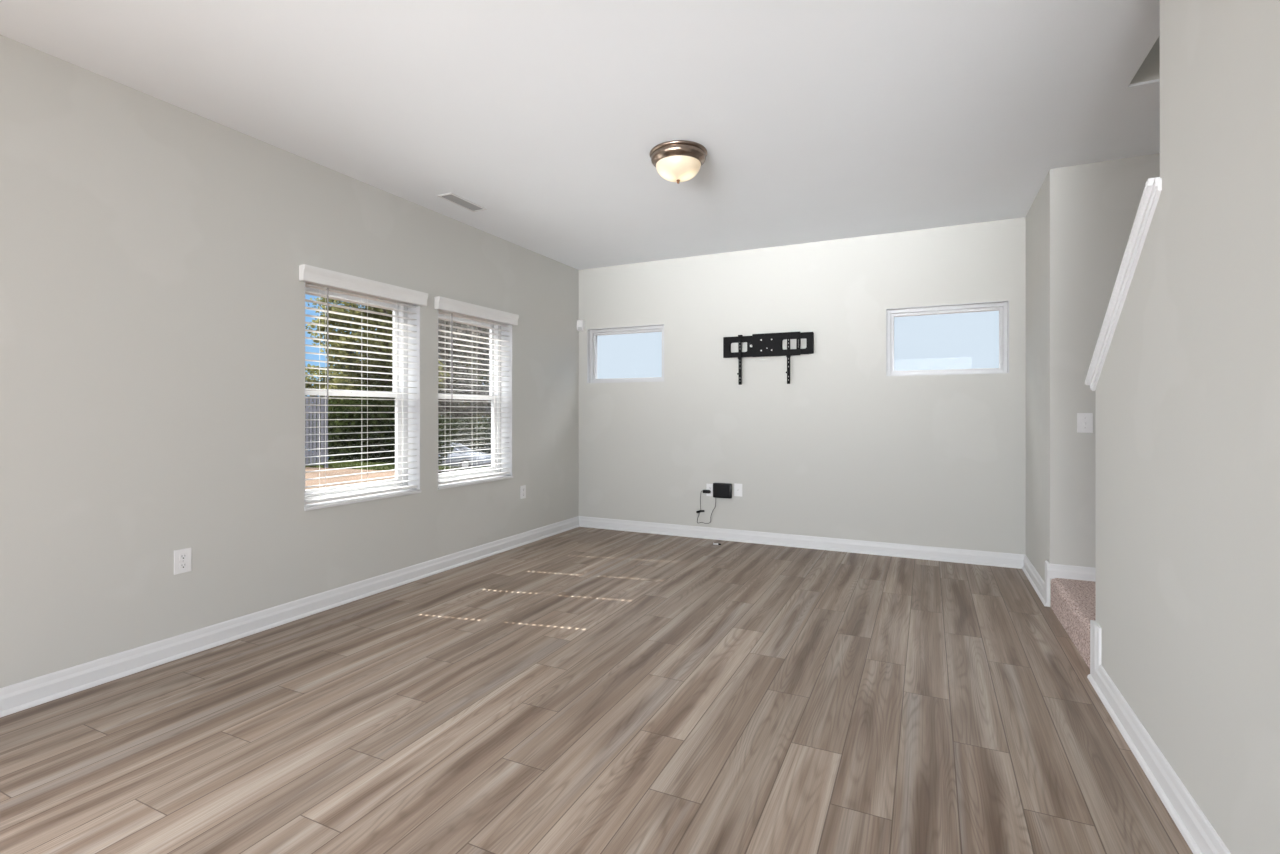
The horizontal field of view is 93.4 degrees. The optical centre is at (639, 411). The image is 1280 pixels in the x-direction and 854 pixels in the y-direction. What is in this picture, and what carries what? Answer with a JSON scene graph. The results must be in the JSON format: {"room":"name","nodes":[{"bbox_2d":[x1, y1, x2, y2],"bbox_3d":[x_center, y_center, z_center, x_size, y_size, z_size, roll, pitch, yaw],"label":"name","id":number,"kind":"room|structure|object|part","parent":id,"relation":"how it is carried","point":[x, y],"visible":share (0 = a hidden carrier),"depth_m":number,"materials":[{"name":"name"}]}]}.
{"room":"empty living room","nodes":[
{"label":"empty living room","id":0,"kind":"room"},
{"bbox_2d":[0,35,578,687],"bbox_3d":[-2.800,-0.150,2.189,0.200,2.740,9.940,0,0,25],"label":"wall","id":1,"kind":"structure","parent":0,"point":[152,249],"depth_m":3.03,"materials":[{"name":"paint"}]},
{"bbox_2d":[174,548,191,574],"bbox_3d":[-2.289,0.746,3.019,0.009,0.120,0.078,0,0,25],"label":"wall outlet","id":2,"kind":"object","parent":1,"relation":"attached to","point":[182,558],"visible":1,"depth_m":3.02,"materials":[{"name":"grey plastic"}]},
{"bbox_2d":[180,562,186,568],"bbox_3d":[-2.286,0.768,3.018,0.003,0.030,0.033,0,0,25],"label":"socket","id":3,"kind":"object","parent":2,"relation":"attached to","point":[183,565],"depth_m":3.02,"materials":[{"name":"white plastic"}]},
{"bbox_2d":[180,553,186,559],"bbox_3d":[-2.286,0.724,3.018,0.003,0.030,0.033,0,0,25],"label":"socket","id":4,"kind":"object","parent":2,"relation":"attached to","point":[183,556],"depth_m":3.02,"materials":[{"name":"white plastic"}]},
{"bbox_2d":[0,516,578,716],"bbox_3d":[-2.698,1.166,2.140,0.028,0.108,9.540,0,0,25],"label":"baseboard","id":5,"kind":"structure","parent":1,"relation":"attached to","point":[20,696],"depth_m":3.20,"materials":[{"name":"paint"}]},
{"bbox_2d":[304,282,420,510],"bbox_3d":[-1.899,-0.124,4.066,0.212,1.432,0.915,0,0,25],"label":"window","id":6,"kind":"structure","parent":1,"relation":"in","point":[413,431],"depth_m":4.44,"materials":[{"name":"white plastic"}]},
{"bbox_3d":[-1.976,-0.450,4.103,0.028,0.685,0.819,0,0,25],"label":"sash","id":7,"kind":"part","parent":6,"relation":"part of","materials":[{"name":"white plastic"}]},
{"bbox_3d":[-1.947,0.193,4.089,0.028,0.679,0.819,0,0,25],"label":"sash","id":8,"kind":"part","parent":6,"relation":"part of","materials":[{"name":"white plastic"}]},
{"bbox_3d":[-1.862,0.583,4.049,0.132,0.018,0.915,0,0,25],"label":"sill","id":9,"kind":"part","parent":6,"relation":"part of","materials":[{"name":"paint"}]},
{"bbox_2d":[299,264,427,503],"bbox_3d":[-1.825,-0.157,4.024,0.128,1.430,0.975,0,0,25],"label":"window blind","id":10,"kind":"object","parent":6,"relation":"attached to","point":[312,275],"visible":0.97,"depth_m":3.94,"materials":[{"name":"white plastic"}]},
{"bbox_3d":[-1.986,-0.126,3.773,0.055,1.348,0.002,0,0,25],"label":"ladder cord","id":11,"kind":"part","parent":10,"relation":"part of","materials":[{"name":"white fabric"}]},
{"bbox_3d":[-1.856,0.549,4.046,0.050,0.018,0.893,0,0,25],"label":"rail","id":12,"kind":"part","parent":10,"relation":"part of","materials":[{"name":"white plastic"}]},
{"bbox_3d":[-1.852,-0.126,4.055,0.055,1.348,0.002,0,0,25],"label":"ladder cord","id":13,"kind":"part","parent":10,"relation":"part of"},
{"bbox_2d":[438,311,512,489],"bbox_3d":[-1.429,-0.124,5.050,0.212,1.432,0.915,0,0,25],"label":"window","id":14,"kind":"structure","parent":1,"relation":"in","point":[506,396],"depth_m":5.43,"materials":[{"name":"white plastic"}]},
{"bbox_3d":[-1.507,-0.450,5.087,0.028,0.685,0.819,0,0,25],"label":"sash","id":15,"kind":"part","parent":14,"relation":"part of","materials":[{"name":"white plastic"}]},
{"bbox_3d":[-1.478,0.193,5.073,0.028,0.679,0.819,0,0,25],"label":"sash","id":16,"kind":"part","parent":14,"relation":"part of","materials":[{"name":"white plastic"}]},
{"bbox_3d":[-1.393,0.583,5.032,0.132,0.018,0.915,0,0,25],"label":"sill","id":17,"kind":"part","parent":14,"relation":"part of","materials":[{"name":"paint"}]},
{"bbox_2d":[434,296,518,484],"bbox_3d":[-1.356,-0.157,5.008,0.128,1.430,0.975,0,0,25],"label":"window blind","id":18,"kind":"object","parent":14,"relation":"attached to","point":[443,304],"visible":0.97,"depth_m":4.97,"materials":[{"name":"white plastic"}]},
{"bbox_3d":[-1.387,0.549,5.029,0.050,0.018,0.893,0,0,25],"label":"rail","id":19,"kind":"part","parent":18,"relation":"part of","materials":[{"name":"white plastic"}]},
{"bbox_3d":[-1.257,-0.126,5.303,0.055,1.348,0.002,0,0,25],"label":"ladder cord","id":20,"kind":"part","parent":18,"relation":"part of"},
{"bbox_2d":[520,485,525,498],"bbox_3d":[-1.077,0.738,5.560,0.009,0.120,0.078,0,0,25],"label":"wall outlet","id":21,"kind":"object","parent":1,"relation":"attached to","point":[522,488],"visible":1,"depth_m":5.55,"materials":[{"name":"grey plastic"}]},
{"bbox_2d":[0,0,1159,269],"bbox_3d":[0.029,-1.670,0.839,6.470,0.300,9.940,0,0,25],"label":"ceiling","id":22,"kind":"structure","parent":0,"point":[815,120],"depth_m":2.90,"materials":[{"name":"paint"}]},
{"bbox_2d":[437,193,486,211],"bbox_3d":[-1.283,-1.516,4.371,0.130,0.007,0.375,0,0,25],"label":"ceiling vent","id":23,"kind":"object","parent":22,"relation":"in","point":[451,197],"visible":1,"depth_m":4.36,"materials":[{"name":"metal"}]},
{"bbox_2d":[650,140,706,183],"bbox_3d":[0.225,-1.429,3.538,0.338,0.181,0.338,0,0,25],"label":"ceiling light","id":24,"kind":"object","parent":22,"relation":"attached to","point":[678,161],"visible":1,"depth_m":3.44,"materials":[{"name":"white glass"}]},
{"bbox_3d":[0.225,-1.407,3.538,0.264,0.094,0.264,0,0,25],"label":"lamp shade","id":25,"kind":"part","parent":24,"relation":"part of","materials":[{"name":"white glass"}]},
{"bbox_2d":[0,527,1192,853],"bbox_3d":[0.029,1.220,0.839,6.070,0.001,9.540,0,0,26],"label":"floor","id":26,"kind":"structure","parent":0,"point":[579,690],"depth_m":2.35,"materials":[{"name":"wood"}]},
{"bbox_2d":[1051,578,1095,668],"bbox_3d":[2.823,1.125,3.025,1.104,0.190,1.124,0,0,25],"label":"stair landing","id":27,"kind":"structure","parent":26,"relation":"on","point":[1073,602],"depth_m":3.31,"materials":[{"name":"carpet"}]},
{"bbox_2d":[579,217,1025,554],"bbox_3d":[1.219,-0.150,5.668,4.060,2.740,0.200,0,0,25],"label":"wall","id":28,"kind":"structure","parent":0,"point":[845,449],"depth_m":5.37,"materials":[{"name":"paint"}]},
{"bbox_2d":[577,320,584,330],"bbox_3d":[-0.630,-0.919,6.411,0.074,0.115,0.049,0,0,25],"label":"sensor","id":29,"kind":"object","parent":28,"relation":"attached to","point":[580,323],"visible":1,"depth_m":6.39,"materials":[{"name":"grey plastic"}]},
{"bbox_2d":[587,324,663,382],"bbox_3d":[-0.132,-0.593,6.273,0.890,0.575,0.130,0,0,25],"label":"window","id":30,"kind":"structure","parent":28,"relation":"in","point":[592,334],"depth_m":6.34,"materials":[{"name":"white plastic"}]},
{"bbox_2d":[706,484,712,495],"bbox_3d":[0.677,0.752,5.810,0.078,0.120,0.009,0,0,25],"label":"wall outlet","id":31,"kind":"object","parent":28,"relation":"attached to","point":[708,486],"visible":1,"depth_m":5.81,"materials":[{"name":"grey plastic"}]},
{"bbox_2d":[713,483,731,498],"bbox_3d":[0.784,0.747,5.734,0.184,0.142,0.054,0,0,25],"label":"box","id":32,"kind":"object","parent":28,"relation":"attached to","point":[720,490],"visible":1,"depth_m":5.71,"materials":[{"name":"black plastic"}]},
{"bbox_2d":[696,490,715,523],"bbox_3d":[0.637,0.915,5.809,0.202,0.332,0.035,0,0,25],"label":"power cord","id":33,"kind":"object","parent":32,"relation":"attached to","point":[704,491],"visible":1,"depth_m":5.82,"materials":[{"name":"black plastic"}]},
{"bbox_2d":[734,483,741,496],"bbox_3d":[0.926,0.736,5.688,0.078,0.120,0.014,0,0,25],"label":"cable plate","id":34,"kind":"object","parent":28,"relation":"attached to","point":[737,487],"visible":1,"depth_m":5.69,"materials":[{"name":"plastic"}]},
{"bbox_2d":[723,331,813,384],"bbox_3d":[1.167,-0.486,5.532,0.829,0.466,0.090,0,0,25],"label":"mount","id":35,"kind":"object","parent":28,"relation":"attached to","point":[766,344],"visible":1,"depth_m":5.51,"materials":[{"name":"metal"}]},
{"bbox_3d":[0.925,-0.609,5.636,0.304,0.196,0.010,0,0,25],"label":"plate","id":36,"kind":"part","parent":35,"relation":"part of","materials":[{"name":"black metal"}]},
{"bbox_3d":[0.930,-0.478,5.610,0.027,0.450,0.006,0,0,25],"label":"arm","id":37,"kind":"part","parent":35,"relation":"part of"},
{"bbox_3d":[1.179,-0.610,5.562,0.742,0.182,0.024,0,0,25],"label":"wall plate","id":38,"kind":"part","parent":35,"relation":"part of","materials":[{"name":"black metal"}]},
{"bbox_3d":[1.236,-0.613,5.478,0.436,0.212,0.010,0,0,25],"label":"plate","id":39,"kind":"part","parent":35,"relation":"part of","materials":[{"name":"black metal"}]},
{"bbox_3d":[1.334,-0.478,5.417,0.027,0.450,0.006,0,0,25],"label":"arm","id":40,"kind":"part","parent":35,"relation":"part of"},
{"bbox_3d":[1.470,-0.614,5.376,0.147,0.194,0.010,0,0,25],"label":"plate","id":41,"kind":"part","parent":35,"relation":"part of","materials":[{"name":"black metal"}]},
{"bbox_2d":[579,516,1024,568],"bbox_3d":[1.169,1.166,5.565,4.060,0.108,0.028,0,0,25],"label":"baseboard","id":42,"kind":"structure","parent":28,"relation":"attached to","point":[999,559],"depth_m":5.36,"materials":[{"name":"paint"}]},
{"bbox_2d":[886,300,1008,375],"bbox_3d":[2.530,-0.593,5.003,0.900,0.575,0.130,0,0,25],"label":"window","id":43,"kind":"structure","parent":28,"relation":"in","point":[1003,308],"depth_m":4.97,"materials":[{"name":"white plastic"}]},
{"bbox_2d":[1026,0,1279,853],"bbox_3d":[2.280,-1.380,1.749,1.230,5.200,6.360,0,0,25],"label":"wall","id":44,"kind":"structure","parent":0,"point":[1188,386],"depth_m":1.79,"materials":[{"name":"paint"}]},
{"bbox_2d":[1022,555,1049,606],"bbox_3d":[2.773,1.086,4.245,0.028,0.268,1.030,0,0,25],"label":"baseboard","id":45,"kind":"structure","parent":44,"relation":"attached to","point":[1042,588],"depth_m":4.06,"materials":[{"name":"paint"}]},
{"bbox_2d":[1047,563,1095,581],"bbox_3d":[3.055,0.994,3.531,1.126,0.092,0.016,0,0,25],"label":"baseboard","id":46,"kind":"structure","parent":44,"relation":"attached to","point":[1053,570],"depth_m":3.71,"materials":[{"name":"paint"}]},
{"bbox_2d":[1077,413,1092,432],"bbox_3d":[2.723,0.067,3.688,0.078,0.120,0.017,0,0,25],"label":"light switch","id":47,"kind":"object","parent":44,"relation":"attached to","point":[1084,420],"visible":1,"depth_m":3.69,"materials":[{"name":"grey plastic"}]},
{"bbox_2d":[1085,177,1161,390],"bbox_3d":[1.950,-0.435,2.346,0.188,0.677,0.893,0,0,25],"label":"trim","id":48,"kind":"structure","parent":44,"relation":"attached to","point":[1150,196],"depth_m":2.27,"materials":[{"name":"paint"}]},
{"bbox_2d":[1087,620,1230,853],"bbox_3d":[1.260,1.086,0.931,0.148,0.268,4.006,0,0,25],"label":"baseboard","id":49,"kind":"structure","parent":44,"relation":"attached to","point":[1195,828],"depth_m":1.99,"materials":[{"name":"paint"}]},
{"label":"outside","id":50,"kind":"structure","parent":0,"visible":0},
{"bbox_2d":[305,467,486,503],"bbox_3d":[-7.185,4.829,25.586,115.000,6.457,100.000,0,0,25],"label":"ground","id":51,"kind":"structure","parent":50,"point":[309,475],"depth_m":14.98,"materials":[{"name":"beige soil"}]},
{"bbox_2d":[305,396,327,467],"bbox_3d":[-10.244,0.610,17.895,1.749,2.260,0.122,0,0,-25],"label":"fence","id":52,"kind":"object","parent":51,"relation":"on","point":[310,401],"visible":0.3,"depth_m":18.07,"materials":[{"name":"grey wood"}]},
{"bbox_3d":[-9.503,0.610,18.256,0.100,2.260,0.098,0,0,-25],"label":"post","id":53,"kind":"part","parent":52,"relation":"part of","materials":[{"name":"grey wood"}]},
{"bbox_2d":[305,364,356,446],"bbox_3d":[-15.994,0.107,30.601,4.153,5.153,5.248,0,0,25],"label":"tree","id":54,"kind":"object","parent":51,"relation":"on","point":[311,371],"visible":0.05,"depth_m":29.85,"materials":[{"name":"green plant"}]},
{"bbox_2d":[305,396,372,460],"bbox_3d":[-11.879,0.844,24.063,3.226,3.338,3.132,0,0,-4],"label":"shrub","id":55,"kind":"object","parent":51,"relation":"on","point":[330,401],"visible":0.06,"depth_m":23.07,"materials":[{"name":"green plant"}]},
{"bbox_2d":[326,344,373,390],"bbox_3d":[-15.175,-0.618,32.335,3.126,6.985,3.273,0,0,25],"label":"tree","id":56,"kind":"object","parent":51,"relation":"on","point":[337,366],"visible":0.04,"depth_m":31.68,"materials":[{"name":"green plant"}]},
{"bbox_2d":[320,384,394,462],"bbox_3d":[-10.466,0.709,23.064,3.408,3.548,3.198,0,0,-9],"label":"shrub","id":57,"kind":"object","parent":51,"relation":"on","point":[353,437],"visible":0.7,"depth_m":22.26,"materials":[{"name":"green plant"}]},
{"bbox_2d":[347,391,394,463],"bbox_3d":[-10.077,0.846,24.107,3.426,3.376,3.363,0,0,25],"label":"shrub","id":58,"kind":"object","parent":51,"relation":"on","point":[393,401],"visible":0.07,"depth_m":22.93,"materials":[{"name":"green plant"}]},
{"bbox_2d":[305,296,450,417],"bbox_3d":[-10.776,-2.780,25.255,5.112,10.266,5.983,0,0,8],"label":"tree","id":59,"kind":"object","parent":51,"relation":"on","point":[336,309],"visible":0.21,"depth_m":23.72,"materials":[{"name":"green plant"}]},
{"bbox_2d":[305,459,490,471],"bbox_3d":[-9.837,2.578,28.726,7.240,2.348,21.424,0,0,-4],"label":"grass","id":60,"kind":"structure","parent":51,"relation":"on","point":[351,463],"depth_m":19.02,"materials":[{"name":"green plant"}]},
{"bbox_2d":[360,305,464,374],"bbox_3d":[-11.243,-4.512,29.964,4.941,14.664,5.102,0,0,25],"label":"tree","id":61,"kind":"object","parent":51,"relation":"on","point":[442,339],"visible":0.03,"depth_m":29.65,"materials":[{"name":"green plant"}]},
{"bbox_2d":[375,398,460,464],"bbox_3d":[-9.585,0.895,25.158,3.442,3.241,3.512,0,0,25],"label":"shrub","id":62,"kind":"object","parent":51,"relation":"on","point":[440,438],"visible":0.04,"depth_m":25.27,"materials":[{"name":"green plant"}]},
{"bbox_2d":[438,413,466,444],"bbox_3d":[-13.667,1.947,41.127,3.722,3.952,4.030,0,0,25],"label":"shrub","id":63,"kind":"object","parent":51,"relation":"on","point":[448,432],"visible":0.17,"depth_m":40.43,"materials":[{"name":"green plant"}]},
{"bbox_2d":[442,413,484,452],"bbox_3d":[-12.499,2.191,42.639,4.026,4.206,4.304,0,0,25],"label":"shrub","id":64,"kind":"object","parent":51,"relation":"on","point":[462,420],"visible":0.2,"depth_m":41.80,"materials":[{"name":"green plant"}]},
{"bbox_2d":[438,321,489,429],"bbox_3d":[-14.947,-5.732,46.596,7.573,20.114,8.523,0,0,1],"label":"tree","id":65,"kind":"object","parent":51,"relation":"on","point":[448,363],"visible":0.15,"depth_m":45.80,"materials":[{"name":"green plant"}]},
{"bbox_2d":[438,443,490,468],"bbox_3d":[-10.825,2.443,34.001,4.700,1.480,1.850,0,0,7],"label":"car","id":66,"kind":"object","parent":51,"relation":"on","point":[462,448],"visible":0.4,"depth_m":33.04,"materials":[{"name":"silver metal"}]},
{"bbox_2d":[438,330,490,436],"bbox_3d":[-15.492,-3.822,56.000,9.215,18.020,9.904,0,0,25],"label":"tree","id":67,"kind":"object","parent":51,"relation":"on","point":[480,377],"visible":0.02,"depth_m":54.42,"materials":[{"name":"green plant"}]},
{"bbox_2d":[456,325,490,420],"bbox_3d":[-9.884,-5.861,45.838,8.406,20.707,7.417,0,0,2],"label":"tree","id":68,"kind":"object","parent":51,"relation":"on","point":[467,326],"visible":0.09,"depth_m":45.20,"materials":[{"name":"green plant"}]},
{"bbox_2d":[463,415,490,466],"bbox_3d":[-10.303,2.195,41.579,4.004,4.301,3.848,0,0,-15],"label":"shrub","id":69,"kind":"object","parent":51,"relation":"on","point":[483,437],"visible":0.34,"depth_m":40.59,"materials":[{"name":"green plant"}]},
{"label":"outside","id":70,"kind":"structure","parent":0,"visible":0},
{"bbox_2d":[438,467,476,471],"bbox_3d":[-1.401,2.911,27.259,22.000,2.273,20.000,0,0,25],"label":"road","id":71,"kind":"structure","parent":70,"point":[452,467],"depth_m":20.84,"materials":[{"name":"grey asphalt"}]}
]}

